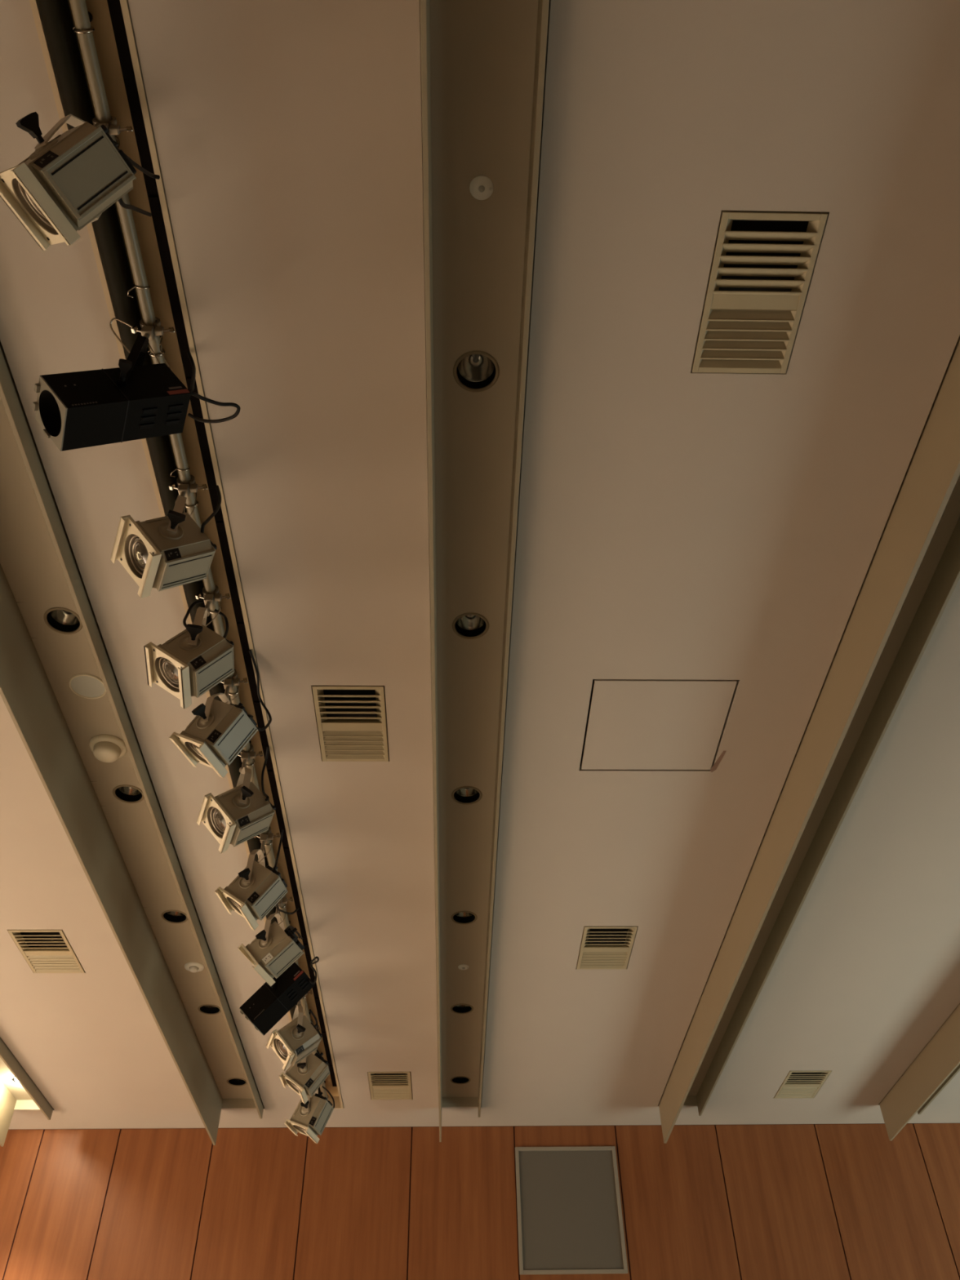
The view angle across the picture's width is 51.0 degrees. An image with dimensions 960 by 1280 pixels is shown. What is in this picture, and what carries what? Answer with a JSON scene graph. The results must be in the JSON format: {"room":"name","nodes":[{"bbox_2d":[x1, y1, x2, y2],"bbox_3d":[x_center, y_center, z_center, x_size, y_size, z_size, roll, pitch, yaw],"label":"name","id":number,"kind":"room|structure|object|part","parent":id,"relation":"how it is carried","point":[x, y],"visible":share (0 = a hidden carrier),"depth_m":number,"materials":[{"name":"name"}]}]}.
{"room":"event venue","nodes":[
{"label":"event venue","id":0,"kind":"room"},
{"bbox_2d":[0,0,959,1129],"bbox_3d":[-0.157,0.011,6.037,18.000,0.500,14.582,0,-45,-1],"label":"ceiling","id":1,"kind":"structure","parent":0,"point":[674,522],"depth_m":5.14,"materials":[{"name":"paint"}]},
{"bbox_2d":[0,1079,16,1146],"bbox_3d":[-4.716,0.059,5.456,0.020,0.457,14.032,0,-45,-1],"label":"ceiling beam","id":2,"kind":"structure","parent":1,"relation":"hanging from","point":[7,1101],"depth_m":10.31,"materials":[{"name":"paint"}]},
{"bbox_2d":[9,1076,21,1084],"bbox_3d":[-4.659,4.421,10.267,0.212,0.166,0.212,0,-45,-1],"label":"recessed light","id":3,"kind":"object","parent":1,"relation":"in","point":[13,1079],"visible":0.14,"depth_m":10.22,"materials":[{"name":"white"}]},
{"bbox_2d":[0,1036,53,1119],"bbox_3d":[-4.317,-0.029,5.557,0.022,0.201,14.032,0,-45,-1],"label":"ceiling beam","id":4,"kind":"structure","parent":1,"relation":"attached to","point":[6,1055],"depth_m":9.83,"materials":[{"name":"paint"}]},
{"bbox_2d":[7,929,84,973],"bbox_3d":[-3.498,2.492,8.174,0.420,0.104,0.710,0,-45,-1],"label":"ceiling vent","id":5,"kind":"object","parent":1,"relation":"in","point":[45,951],"visible":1,"depth_m":8.16,"materials":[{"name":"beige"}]},
{"bbox_2d":[43,607,82,634],"bbox_3d":[-2.343,-0.160,5.713,0.212,0.154,0.212,0,-45,-1],"label":"recessed light","id":6,"kind":"object","parent":1,"relation":"in","point":[63,620],"visible":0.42,"depth_m":5.73,"materials":[{"name":"paint"}]},
{"bbox_2d":[68,673,106,698],"bbox_3d":[-2.354,0.280,6.044,0.222,0.010,0.222,0,-45,-1],"label":"blank cover plate","id":7,"kind":"object","parent":1,"relation":"attached to","point":[86,686],"visible":0.94,"depth_m":6.04,"materials":[{"name":"beige plastic"}]},
{"bbox_2d":[88,734,127,762],"bbox_3d":[-2.379,0.712,6.420,0.236,0.090,0.236,0,-45,-1],"label":"detector","id":8,"kind":"object","parent":1,"relation":"attached to","point":[104,748],"visible":0.98,"depth_m":6.38,"materials":[{"name":"beige plastic"}]},
{"bbox_2d":[0,564,222,1145],"bbox_3d":[-2.568,0.073,5.511,0.022,0.459,14.032,0,-45,-1],"label":"ceiling beam","id":9,"kind":"structure","parent":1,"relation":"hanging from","point":[26,691],"depth_m":6.72,"materials":[{"name":"paint"}]},
{"bbox_2d":[112,784,144,803],"bbox_3d":[-2.380,0.991,6.870,0.212,0.154,0.212,0,-45,-1],"label":"recessed light","id":10,"kind":"object","parent":1,"relation":"in","point":[126,793],"visible":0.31,"depth_m":6.88,"materials":[{"name":"silver"}]},
{"bbox_2d":[0,340,263,1118],"bbox_3d":[-2.130,-0.016,5.614,0.023,0.201,14.032,0,-45,-1],"label":"ceiling beam","id":11,"kind":"structure","parent":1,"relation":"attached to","point":[9,394],"depth_m":5.70,"materials":[{"name":"paint"}]},
{"bbox_2d":[160,910,187,924],"bbox_3d":[-2.417,2.139,8.024,0.212,0.154,0.212,0,-45,-1],"label":"recessed light","id":12,"kind":"object","parent":1,"relation":"in","point":[176,917],"visible":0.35,"depth_m":8.04,"materials":[{"name":"black metal"}]},
{"bbox_2d":[29,0,343,1108],"bbox_3d":[-1.445,-0.053,5.670,0.330,0.121,14.030,0,-45,-1],"label":"ceiling recess","id":13,"kind":"structure","parent":1,"relation":"attached to","point":[124,3],"depth_m":4.36,"materials":[{"name":"paint"}]},
{"bbox_2d":[36,0,320,1095],"bbox_3d":[-1.530,-0.039,5.598,0.102,0.102,13.850,0,-45,-1],"label":"tube","id":14,"kind":"object","parent":13,"relation":"attached to","point":[55,15],"visible":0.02,"depth_m":4.04,"materials":[{"name":"black paint"}]},
{"bbox_2d":[106,0,337,1086],"bbox_3d":[-1.319,-0.236,5.483,0.046,0.122,13.400,0,-45,-1],"label":"track","id":15,"kind":"object","parent":13,"relation":"attached to","point":[114,6],"visible":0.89,"depth_m":4.62,"materials":[{"name":"black metal"}]},
{"bbox_2d":[148,195,160,212],"bbox_3d":[-1.270,-1.702,3.932,0.038,0.012,0.060,0,-45,-1],"label":"socket","id":16,"kind":"object","parent":15,"relation":"attached to","point":[154,201],"depth_m":3.93,"materials":[{"name":"black paint"}]},
{"bbox_2d":[186,377,196,390],"bbox_3d":[-1.288,-1.143,4.493,0.038,0.012,0.060,0,-45,-1],"label":"socket","id":17,"kind":"object","parent":15,"relation":"attached to","point":[188,379],"depth_m":4.49,"materials":[{"name":"black paint"}]},
{"bbox_2d":[215,521,225,531],"bbox_3d":[-1.306,-0.572,5.068,0.038,0.012,0.060,0,-45,-1],"label":"socket","id":18,"kind":"object","parent":15,"relation":"attached to","point":[220,526],"depth_m":5.06,"materials":[{"name":"black paint"}]},
{"bbox_2d":[236,622,244,631],"bbox_3d":[-1.322,-0.073,5.570,0.038,0.012,0.060,0,-45,-1],"label":"socket","id":19,"kind":"object","parent":15,"relation":"attached to","point":[241,626],"depth_m":5.56,"materials":[{"name":"black paint"}]},
{"bbox_2d":[253,701,260,709],"bbox_3d":[-1.337,0.391,6.035,0.038,0.012,0.060,0,-45,-1],"label":"socket","id":20,"kind":"object","parent":15,"relation":"attached to","point":[256,704],"depth_m":6.03,"materials":[{"name":"black paint"}]},
{"bbox_2d":[267,770,274,777],"bbox_3d":[-1.352,0.864,6.511,0.038,0.012,0.060,0,-45,-1],"label":"socket","id":21,"kind":"object","parent":15,"relation":"attached to","point":[270,773],"depth_m":6.51,"materials":[{"name":"black paint"}]},
{"bbox_2d":[283,847,289,853],"bbox_3d":[-1.372,1.491,7.142,0.038,0.012,0.060,0,-45,-1],"label":"socket","id":22,"kind":"object","parent":15,"relation":"attached to","point":[286,850],"depth_m":7.13,"materials":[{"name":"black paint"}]},
{"bbox_2d":[296,908,302,913],"bbox_3d":[-1.391,2.082,7.736,0.038,0.012,0.060,0,-45,-1],"label":"socket","id":23,"kind":"object","parent":15,"relation":"attached to","point":[300,911],"depth_m":7.73,"materials":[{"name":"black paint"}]},
{"bbox_2d":[303,943,308,948],"bbox_3d":[-1.403,2.469,8.125,0.038,0.012,0.060,0,-45,-1],"label":"socket","id":24,"kind":"object","parent":15,"relation":"attached to","point":[306,945],"depth_m":8.11,"materials":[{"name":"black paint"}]},
{"bbox_2d":[184,962,204,972],"bbox_3d":[-2.429,2.792,8.548,0.164,0.040,0.164,0,-45,-1],"label":"smoke detector","id":25,"kind":"object","parent":1,"relation":"attached to","point":[193,969],"visible":1,"depth_m":8.53,"materials":[{"name":"white plastic"}]},
{"bbox_2d":[69,0,328,1099],"bbox_3d":[-1.443,-0.048,5.617,0.097,0.199,13.860,0,-45,-1],"label":"pipe","id":26,"kind":"object","parent":1,"relation":"hanging from","point":[82,18],"visible":0.46,"depth_m":4.10,"materials":[{"name":"grey metal"}]},
{"bbox_2d":[0,111,159,250],"bbox_3d":[-1.344,-1.615,3.446,0.467,0.797,0.465,25,-50,-24],"label":"spotlight","id":27,"kind":"object","parent":26,"relation":"hanging from","point":[65,185],"visible":0.99,"depth_m":3.22,"materials":[{"name":"beige metal"}]},
{"bbox_3d":[-1.420,-1.624,3.202,0.024,0.076,0.081,6,-41,38],"label":"knob","id":28,"kind":"part","parent":27,"relation":"part of","materials":[{"name":"black plastic"}]},
{"bbox_3d":[-1.433,-1.404,3.259,0.236,0.016,0.252,17,-30,46],"label":"frame","id":29,"kind":"part","parent":27,"relation":"part of","materials":[{"name":"metal"}]},
{"bbox_2d":[32,316,240,451],"bbox_3d":[-1.331,-0.992,3.999,0.400,0.901,0.701,-32,-52,27],"label":"spotlight","id":30,"kind":"object","parent":26,"relation":"hanging from","point":[134,400],"visible":0.98,"depth_m":3.75,"materials":[{"name":"black metal"}]},
{"bbox_3d":[-1.556,-0.818,3.635,0.020,0.199,0.190,-22,-29,-43],"label":"frame","id":31,"kind":"part","parent":30,"relation":"part of","materials":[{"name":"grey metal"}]},
{"bbox_3d":[-1.314,-0.994,3.716,0.046,0.024,0.081,9,-46,-24],"label":"knob","id":32,"kind":"part","parent":30,"relation":"part of","materials":[{"name":"black plastic"}]},
{"bbox_2d":[110,474,221,598],"bbox_3d":[-1.384,-0.542,4.559,0.420,0.749,0.349,17,-48,-17],"label":"spotlight","id":33,"kind":"object","parent":26,"relation":"hanging from","point":[171,550],"visible":1,"depth_m":4.40,"materials":[{"name":"beige metal"}]},
{"bbox_3d":[-1.485,-0.364,4.376,0.016,0.236,0.252,-23,-27,-45],"label":"frame","id":34,"kind":"part","parent":33,"relation":"part of","materials":[{"name":"metal"}]},
{"bbox_3d":[-1.322,-0.517,4.365,0.076,0.024,0.081,18,-50,-18],"label":"knob","id":35,"kind":"part","parent":33,"relation":"part of","materials":[{"name":"black plastic"}]},
{"bbox_2d":[143,584,234,709],"bbox_3d":[-1.423,-0.040,5.054,0.406,0.762,0.350,5,-45,-6],"label":"spotlight","id":36,"kind":"object","parent":26,"relation":"hanging from","point":[191,663],"visible":1,"depth_m":4.90,"materials":[{"name":"beige metal"}]},
{"bbox_3d":[-1.501,0.166,4.879,0.236,0.016,0.252,29,-47,21],"label":"frame","id":37,"kind":"part","parent":36,"relation":"part of","materials":[{"name":"metal"}]},
{"bbox_3d":[-1.383,-0.035,4.870,0.076,0.024,0.081,10,-54,-11],"label":"knob","id":38,"kind":"part","parent":36,"relation":"part of","materials":[{"name":"black plastic"}]},
{"bbox_2d":[168,649,271,777],"bbox_3d":[-1.433,0.426,5.583,0.476,0.688,0.435,0,-45,-1],"label":"spotlight","id":39,"kind":"object","parent":26,"relation":"hanging from","point":[220,731],"visible":0.97,"depth_m":5.41,"materials":[{"name":"beige metal"}]},
{"bbox_3d":[-1.506,0.608,5.422,0.236,0.016,0.252,13,-36,35],"label":"frame","id":40,"kind":"part","parent":39,"relation":"part of","materials":[{"name":"metal"}]},
{"bbox_3d":[-1.487,0.390,5.375,0.076,0.024,0.081,-39,-47,-19],"label":"knob","id":41,"kind":"part","parent":39,"relation":"part of","materials":[{"name":"black plastic"}]},
{"bbox_2d":[196,742,275,853],"bbox_3d":[-1.419,0.885,6.010,0.420,0.737,0.349,14,-47,-15],"label":"spotlight","id":42,"kind":"object","parent":26,"relation":"hanging from","point":[236,815],"visible":0.97,"depth_m":5.87,"materials":[{"name":"beige metal"}]},
{"bbox_3d":[-1.518,1.056,5.836,0.016,0.236,0.252,-23,-31,-45],"label":"frame","id":43,"kind":"part","parent":42,"relation":"part of","materials":[{"name":"metal"}]},
{"bbox_3d":[-1.357,0.894,5.833,0.076,0.024,0.081,35,-55,7],"label":"knob","id":44,"kind":"part","parent":42,"relation":"part of","materials":[{"name":"black plastic"}]},
{"bbox_2d":[214,826,299,930],"bbox_3d":[-1.403,1.827,6.965,0.410,0.724,1.276,-8,-45,7],"label":"spotlight","id":45,"kind":"object","parent":26,"relation":"hanging from","point":[258,888],"visible":0.99,"depth_m":6.50,"materials":[{"name":"beige metal"}]},
{"bbox_3d":[-1.560,1.723,6.500,0.236,0.016,0.252,21,-37,33],"label":"frame","id":46,"kind":"part","parent":45,"relation":"part of","materials":[{"name":"metal"}]},
{"bbox_3d":[-1.503,1.508,6.455,0.076,0.024,0.081,-26,-47,-18],"label":"knob","id":47,"kind":"part","parent":45,"relation":"part of","materials":[{"name":"black plastic"}]},
{"bbox_2d":[237,894,304,986],"bbox_3d":[-1.405,2.269,7.428,0.422,0.690,0.889,-14,-46,13],"label":"spotlight","id":48,"kind":"object","parent":26,"relation":"hanging from","point":[276,948],"visible":0.94,"depth_m":7.09,"materials":[{"name":"beige metal"}]},
{"bbox_3d":[-1.574,2.294,7.140,0.016,0.236,0.252,-41,-48,-18],"label":"frame","id":49,"kind":"part","parent":48,"relation":"part of","materials":[{"name":"metal"}]},
{"bbox_3d":[-1.527,2.084,7.073,0.076,0.024,0.081,-35,-49,-16],"label":"knob","id":50,"kind":"part","parent":48,"relation":"part of","materials":[{"name":"black plastic"}]},
{"bbox_2d":[239,928,319,1035],"bbox_3d":[-1.402,2.644,7.720,0.528,0.812,0.720,-30,-52,26],"label":"spotlight","id":51,"kind":"object","parent":26,"relation":"hanging from","point":[268,1004],"visible":0.7,"depth_m":7.44,"materials":[{"name":"black metal"}]},
{"bbox_3d":[-1.689,2.817,7.421,0.020,0.199,0.190,-42,-49,-21],"label":"frame","id":52,"kind":"part","parent":51,"relation":"part of","materials":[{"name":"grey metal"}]},
{"bbox_2d":[266,989,322,1071],"bbox_3d":[-1.516,3.190,8.350,0.436,0.695,0.459,13,-47,-14],"label":"spotlight","id":53,"kind":"object","parent":26,"relation":"hanging from","point":[300,1037],"visible":0.9,"depth_m":8.18,"materials":[{"name":"beige metal"}]},
{"bbox_3d":[-1.607,3.314,8.155,0.016,0.236,0.252,-24,-31,-42],"label":"frame","id":54,"kind":"part","parent":53,"relation":"part of","materials":[{"name":"metal"}]},
{"bbox_3d":[-1.453,3.150,8.139,0.076,0.024,0.081,30,-52,4],"label":"knob","id":55,"kind":"part","parent":53,"relation":"part of","materials":[{"name":"black plastic"}]},
{"bbox_2d":[279,1018,329,1104],"bbox_3d":[-1.527,3.927,9.092,0.411,0.693,1.162,0,-45,-1],"label":"spotlight","id":56,"kind":"object","parent":26,"relation":"hanging from","point":[306,1077],"visible":0.8,"depth_m":8.65,"materials":[{"name":"beige metal"}]},
{"bbox_3d":[-1.594,3.843,8.665,0.236,0.016,0.252,27,-38,23],"label":"frame","id":57,"kind":"part","parent":56,"relation":"part of","materials":[{"name":"metal"}]},
{"bbox_3d":[-1.522,3.644,8.613,0.076,0.024,0.081,-5,-43,-3],"label":"knob","id":58,"kind":"part","parent":56,"relation":"part of","materials":[{"name":"black plastic"}]},
{"bbox_2d":[284,1059,334,1143],"bbox_3d":[-1.508,4.350,9.464,0.378,0.770,0.773,-12,-46,11],"label":"spotlight","id":59,"kind":"object","parent":26,"relation":"hanging from","point":[310,1119],"visible":0.8,"depth_m":9.15,"materials":[{"name":"beige metal"}]},
{"bbox_3d":[-1.610,4.449,9.145,0.236,0.016,0.252,5,-44,28],"label":"frame","id":60,"kind":"part","parent":59,"relation":"part of","materials":[{"name":"metal"}]},
{"bbox_3d":[-1.581,4.215,9.127,0.076,0.024,0.081,-18,-54,-11],"label":"knob","id":61,"kind":"part","parent":59,"relation":"part of","materials":[{"name":"black plastic"}]},
{"bbox_2d":[197,1004,221,1014],"bbox_3d":[-2.454,3.302,9.193,0.212,0.154,0.212,0,-45,-1],"label":"recessed light","id":62,"kind":"object","parent":1,"relation":"in","point":[207,1009],"visible":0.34,"depth_m":9.20,"materials":[{"name":"black metal"}]},
{"bbox_2d":[226,1077,247,1086],"bbox_3d":[-2.492,4.479,10.377,0.212,0.154,0.212,0,-45,-1],"label":"recessed light","id":63,"kind":"object","parent":1,"relation":"in","point":[237,1082],"visible":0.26,"depth_m":10.38,"materials":[{"name":"black metal"}]},
{"bbox_2d":[311,684,389,761],"bbox_3d":[-0.787,0.492,6.215,0.420,0.104,0.710,0,-45,-1],"label":"ceiling vent","id":64,"kind":"object","parent":1,"relation":"in","point":[352,720],"visible":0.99,"depth_m":6.20,"materials":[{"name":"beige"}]},
{"bbox_2d":[368,1071,412,1099],"bbox_3d":[-0.907,4.489,10.235,0.420,0.104,0.710,0,-45,-1],"label":"ceiling vent","id":65,"kind":"object","parent":1,"relation":"in","point":[383,1085],"visible":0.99,"depth_m":10.21,"materials":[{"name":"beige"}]},
{"bbox_2d":[419,0,441,1142],"bbox_3d":[-0.254,0.081,5.577,0.020,0.444,14.032,0,-45,-1],"label":"ceiling beam","id":66,"kind":"structure","parent":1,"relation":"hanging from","point":[424,4],"depth_m":4.39,"materials":[{"name":"paint"}]},
{"bbox_2d":[450,1075,471,1084],"bbox_3d":[-0.202,4.482,10.426,0.212,0.154,0.212,0,-45,-1],"label":"recessed light","id":67,"kind":"object","parent":1,"relation":"in","point":[458,1079],"visible":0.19,"depth_m":10.44,"materials":[{"name":"black metal"}]},
{"bbox_2d":[450,1003,473,1013],"bbox_3d":[-0.165,3.319,9.257,0.212,0.154,0.212,0,-45,-1],"label":"recessed light","id":68,"kind":"object","parent":1,"relation":"in","point":[461,1008],"visible":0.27,"depth_m":9.27,"materials":[{"name":"black metal"}]},
{"bbox_2d":[457,964,469,969],"bbox_3d":[-0.141,2.809,8.628,0.094,0.018,0.094,0,-45,-1],"label":"sprinkler cover","id":69,"kind":"object","parent":1,"relation":"attached to","point":[463,966],"visible":1,"depth_m":8.62,"materials":[{"name":"white plastic"}]},
{"bbox_2d":[450,911,477,924],"bbox_3d":[-0.128,2.166,8.097,0.212,0.154,0.212,0,-45,-1],"label":"recessed light","id":70,"kind":"object","parent":1,"relation":"in","point":[464,917],"visible":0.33,"depth_m":8.11,"materials":[{"name":"black metal"}]},
{"bbox_2d":[451,786,482,804],"bbox_3d":[-0.091,1.010,6.935,0.212,0.154,0.212,0,-45,-1],"label":"recessed light","id":71,"kind":"object","parent":1,"relation":"in","point":[464,795],"visible":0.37,"depth_m":6.95,"materials":[{"name":"silver"}]},
{"bbox_2d":[452,612,488,639],"bbox_3d":[-0.055,-0.132,5.786,0.212,0.154,0.212,0,-45,-1],"label":"recessed light","id":72,"kind":"object","parent":1,"relation":"in","point":[469,625],"visible":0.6,"depth_m":5.81,"materials":[{"name":"silver"}]},
{"bbox_2d":[453,350,499,391],"bbox_3d":[-0.018,-1.274,4.638,0.212,0.154,0.212,0,-45,-1],"label":"recessed light","id":73,"kind":"object","parent":1,"relation":"in","point":[476,371],"visible":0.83,"depth_m":4.66,"materials":[{"name":"paint"}]},
{"bbox_2d":[469,175,493,199],"bbox_3d":[0.006,-1.792,4.000,0.096,0.018,0.096,0,-45,-1],"label":"sprinkler cover","id":74,"kind":"object","parent":1,"relation":"attached to","point":[481,188],"visible":1,"depth_m":4.00,"materials":[{"name":"white plastic"}]},
{"bbox_2d":[478,0,549,1117],"bbox_3d":[0.149,-0.003,5.673,0.023,0.201,14.032,0,-45,-1],"label":"ceiling beam","id":75,"kind":"structure","parent":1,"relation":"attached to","point":[543,5],"depth_m":4.58,"materials":[{"name":"paint"}]},
{"bbox_2d":[576,925,637,969],"bbox_3d":[1.031,2.490,8.263,0.420,0.104,0.710,0,-45,-1],"label":"ceiling vent","id":76,"kind":"object","parent":1,"relation":"in","point":[601,947],"visible":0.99,"depth_m":8.25,"materials":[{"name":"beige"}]},
{"bbox_2d":[579,679,737,772],"bbox_3d":[1.117,0.518,6.282,0.914,0.091,0.885,0,-45,-1],"label":"access hatch","id":77,"kind":"object","parent":1,"relation":"attached to","point":[632,724],"visible":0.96,"depth_m":6.21,"materials":[{"name":"paint"}]},
{"bbox_2d":[691,210,827,373],"bbox_3d":[1.163,-1.475,4.276,0.420,0.104,0.710,0,-45,-1],"label":"ceiling vent","id":78,"kind":"object","parent":1,"relation":"in","point":[763,262],"visible":0.98,"depth_m":4.24,"materials":[{"name":"metal"}]},
{"bbox_2d":[773,1070,831,1098],"bbox_3d":[3.305,4.534,10.365,0.420,0.104,0.710,0,-45,-1],"label":"ceiling vent","id":79,"kind":"object","parent":1,"relation":"in","point":[797,1084],"visible":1,"depth_m":10.34,"materials":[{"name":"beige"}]},
{"bbox_2d":[658,335,959,1143],"bbox_3d":[2.074,0.104,5.628,0.028,0.471,14.032,0,-45,-1],"label":"ceiling beam","id":80,"kind":"structure","parent":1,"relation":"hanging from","point":[932,473],"depth_m":5.72,"materials":[{"name":"paint"}]},
{"bbox_2d":[696,516,959,1115],"bbox_3d":[2.481,0.011,5.734,0.022,0.201,14.032,0,-45,-1],"label":"ceiling beam","id":81,"kind":"structure","parent":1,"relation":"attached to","point":[944,580],"depth_m":6.63,"materials":[{"name":"paint"}]},
{"bbox_2d":[879,1003,959,1141],"bbox_3d":[4.438,0.115,5.692,0.022,0.463,14.032,0,-45,-1],"label":"ceiling beam","id":82,"kind":"structure","parent":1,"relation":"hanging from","point":[940,1056],"depth_m":9.75,"materials":[{"name":"paint"}]},
{"bbox_2d":[917,1064,959,1114],"bbox_3d":[4.823,0.024,5.795,0.025,0.201,14.032,0,-45,-1],"label":"ceiling beam","id":83,"kind":"structure","parent":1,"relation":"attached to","point":[957,1069],"depth_m":10.24,"materials":[{"name":"paint"}]},
{"bbox_2d":[0,1123,959,1279],"bbox_3d":[-0.283,7.189,9.286,18.000,6.100,0.150,0,-45,-1],"label":"wall","id":84,"kind":"structure","parent":0,"point":[740,1202],"depth_m":10.51,"materials":[{"name":"brown wood"}]},
{"bbox_2d":[515,1146,627,1275],"bbox_3d":[0.929,5.912,10.481,1.084,1.192,0.034,0,-45,-1],"label":"speaker panel","id":85,"kind":"object","parent":84,"relation":"attached to","point":[570,1220],"visible":1,"depth_m":10.45,"materials":[{"name":"grey fabric"}]}
]}

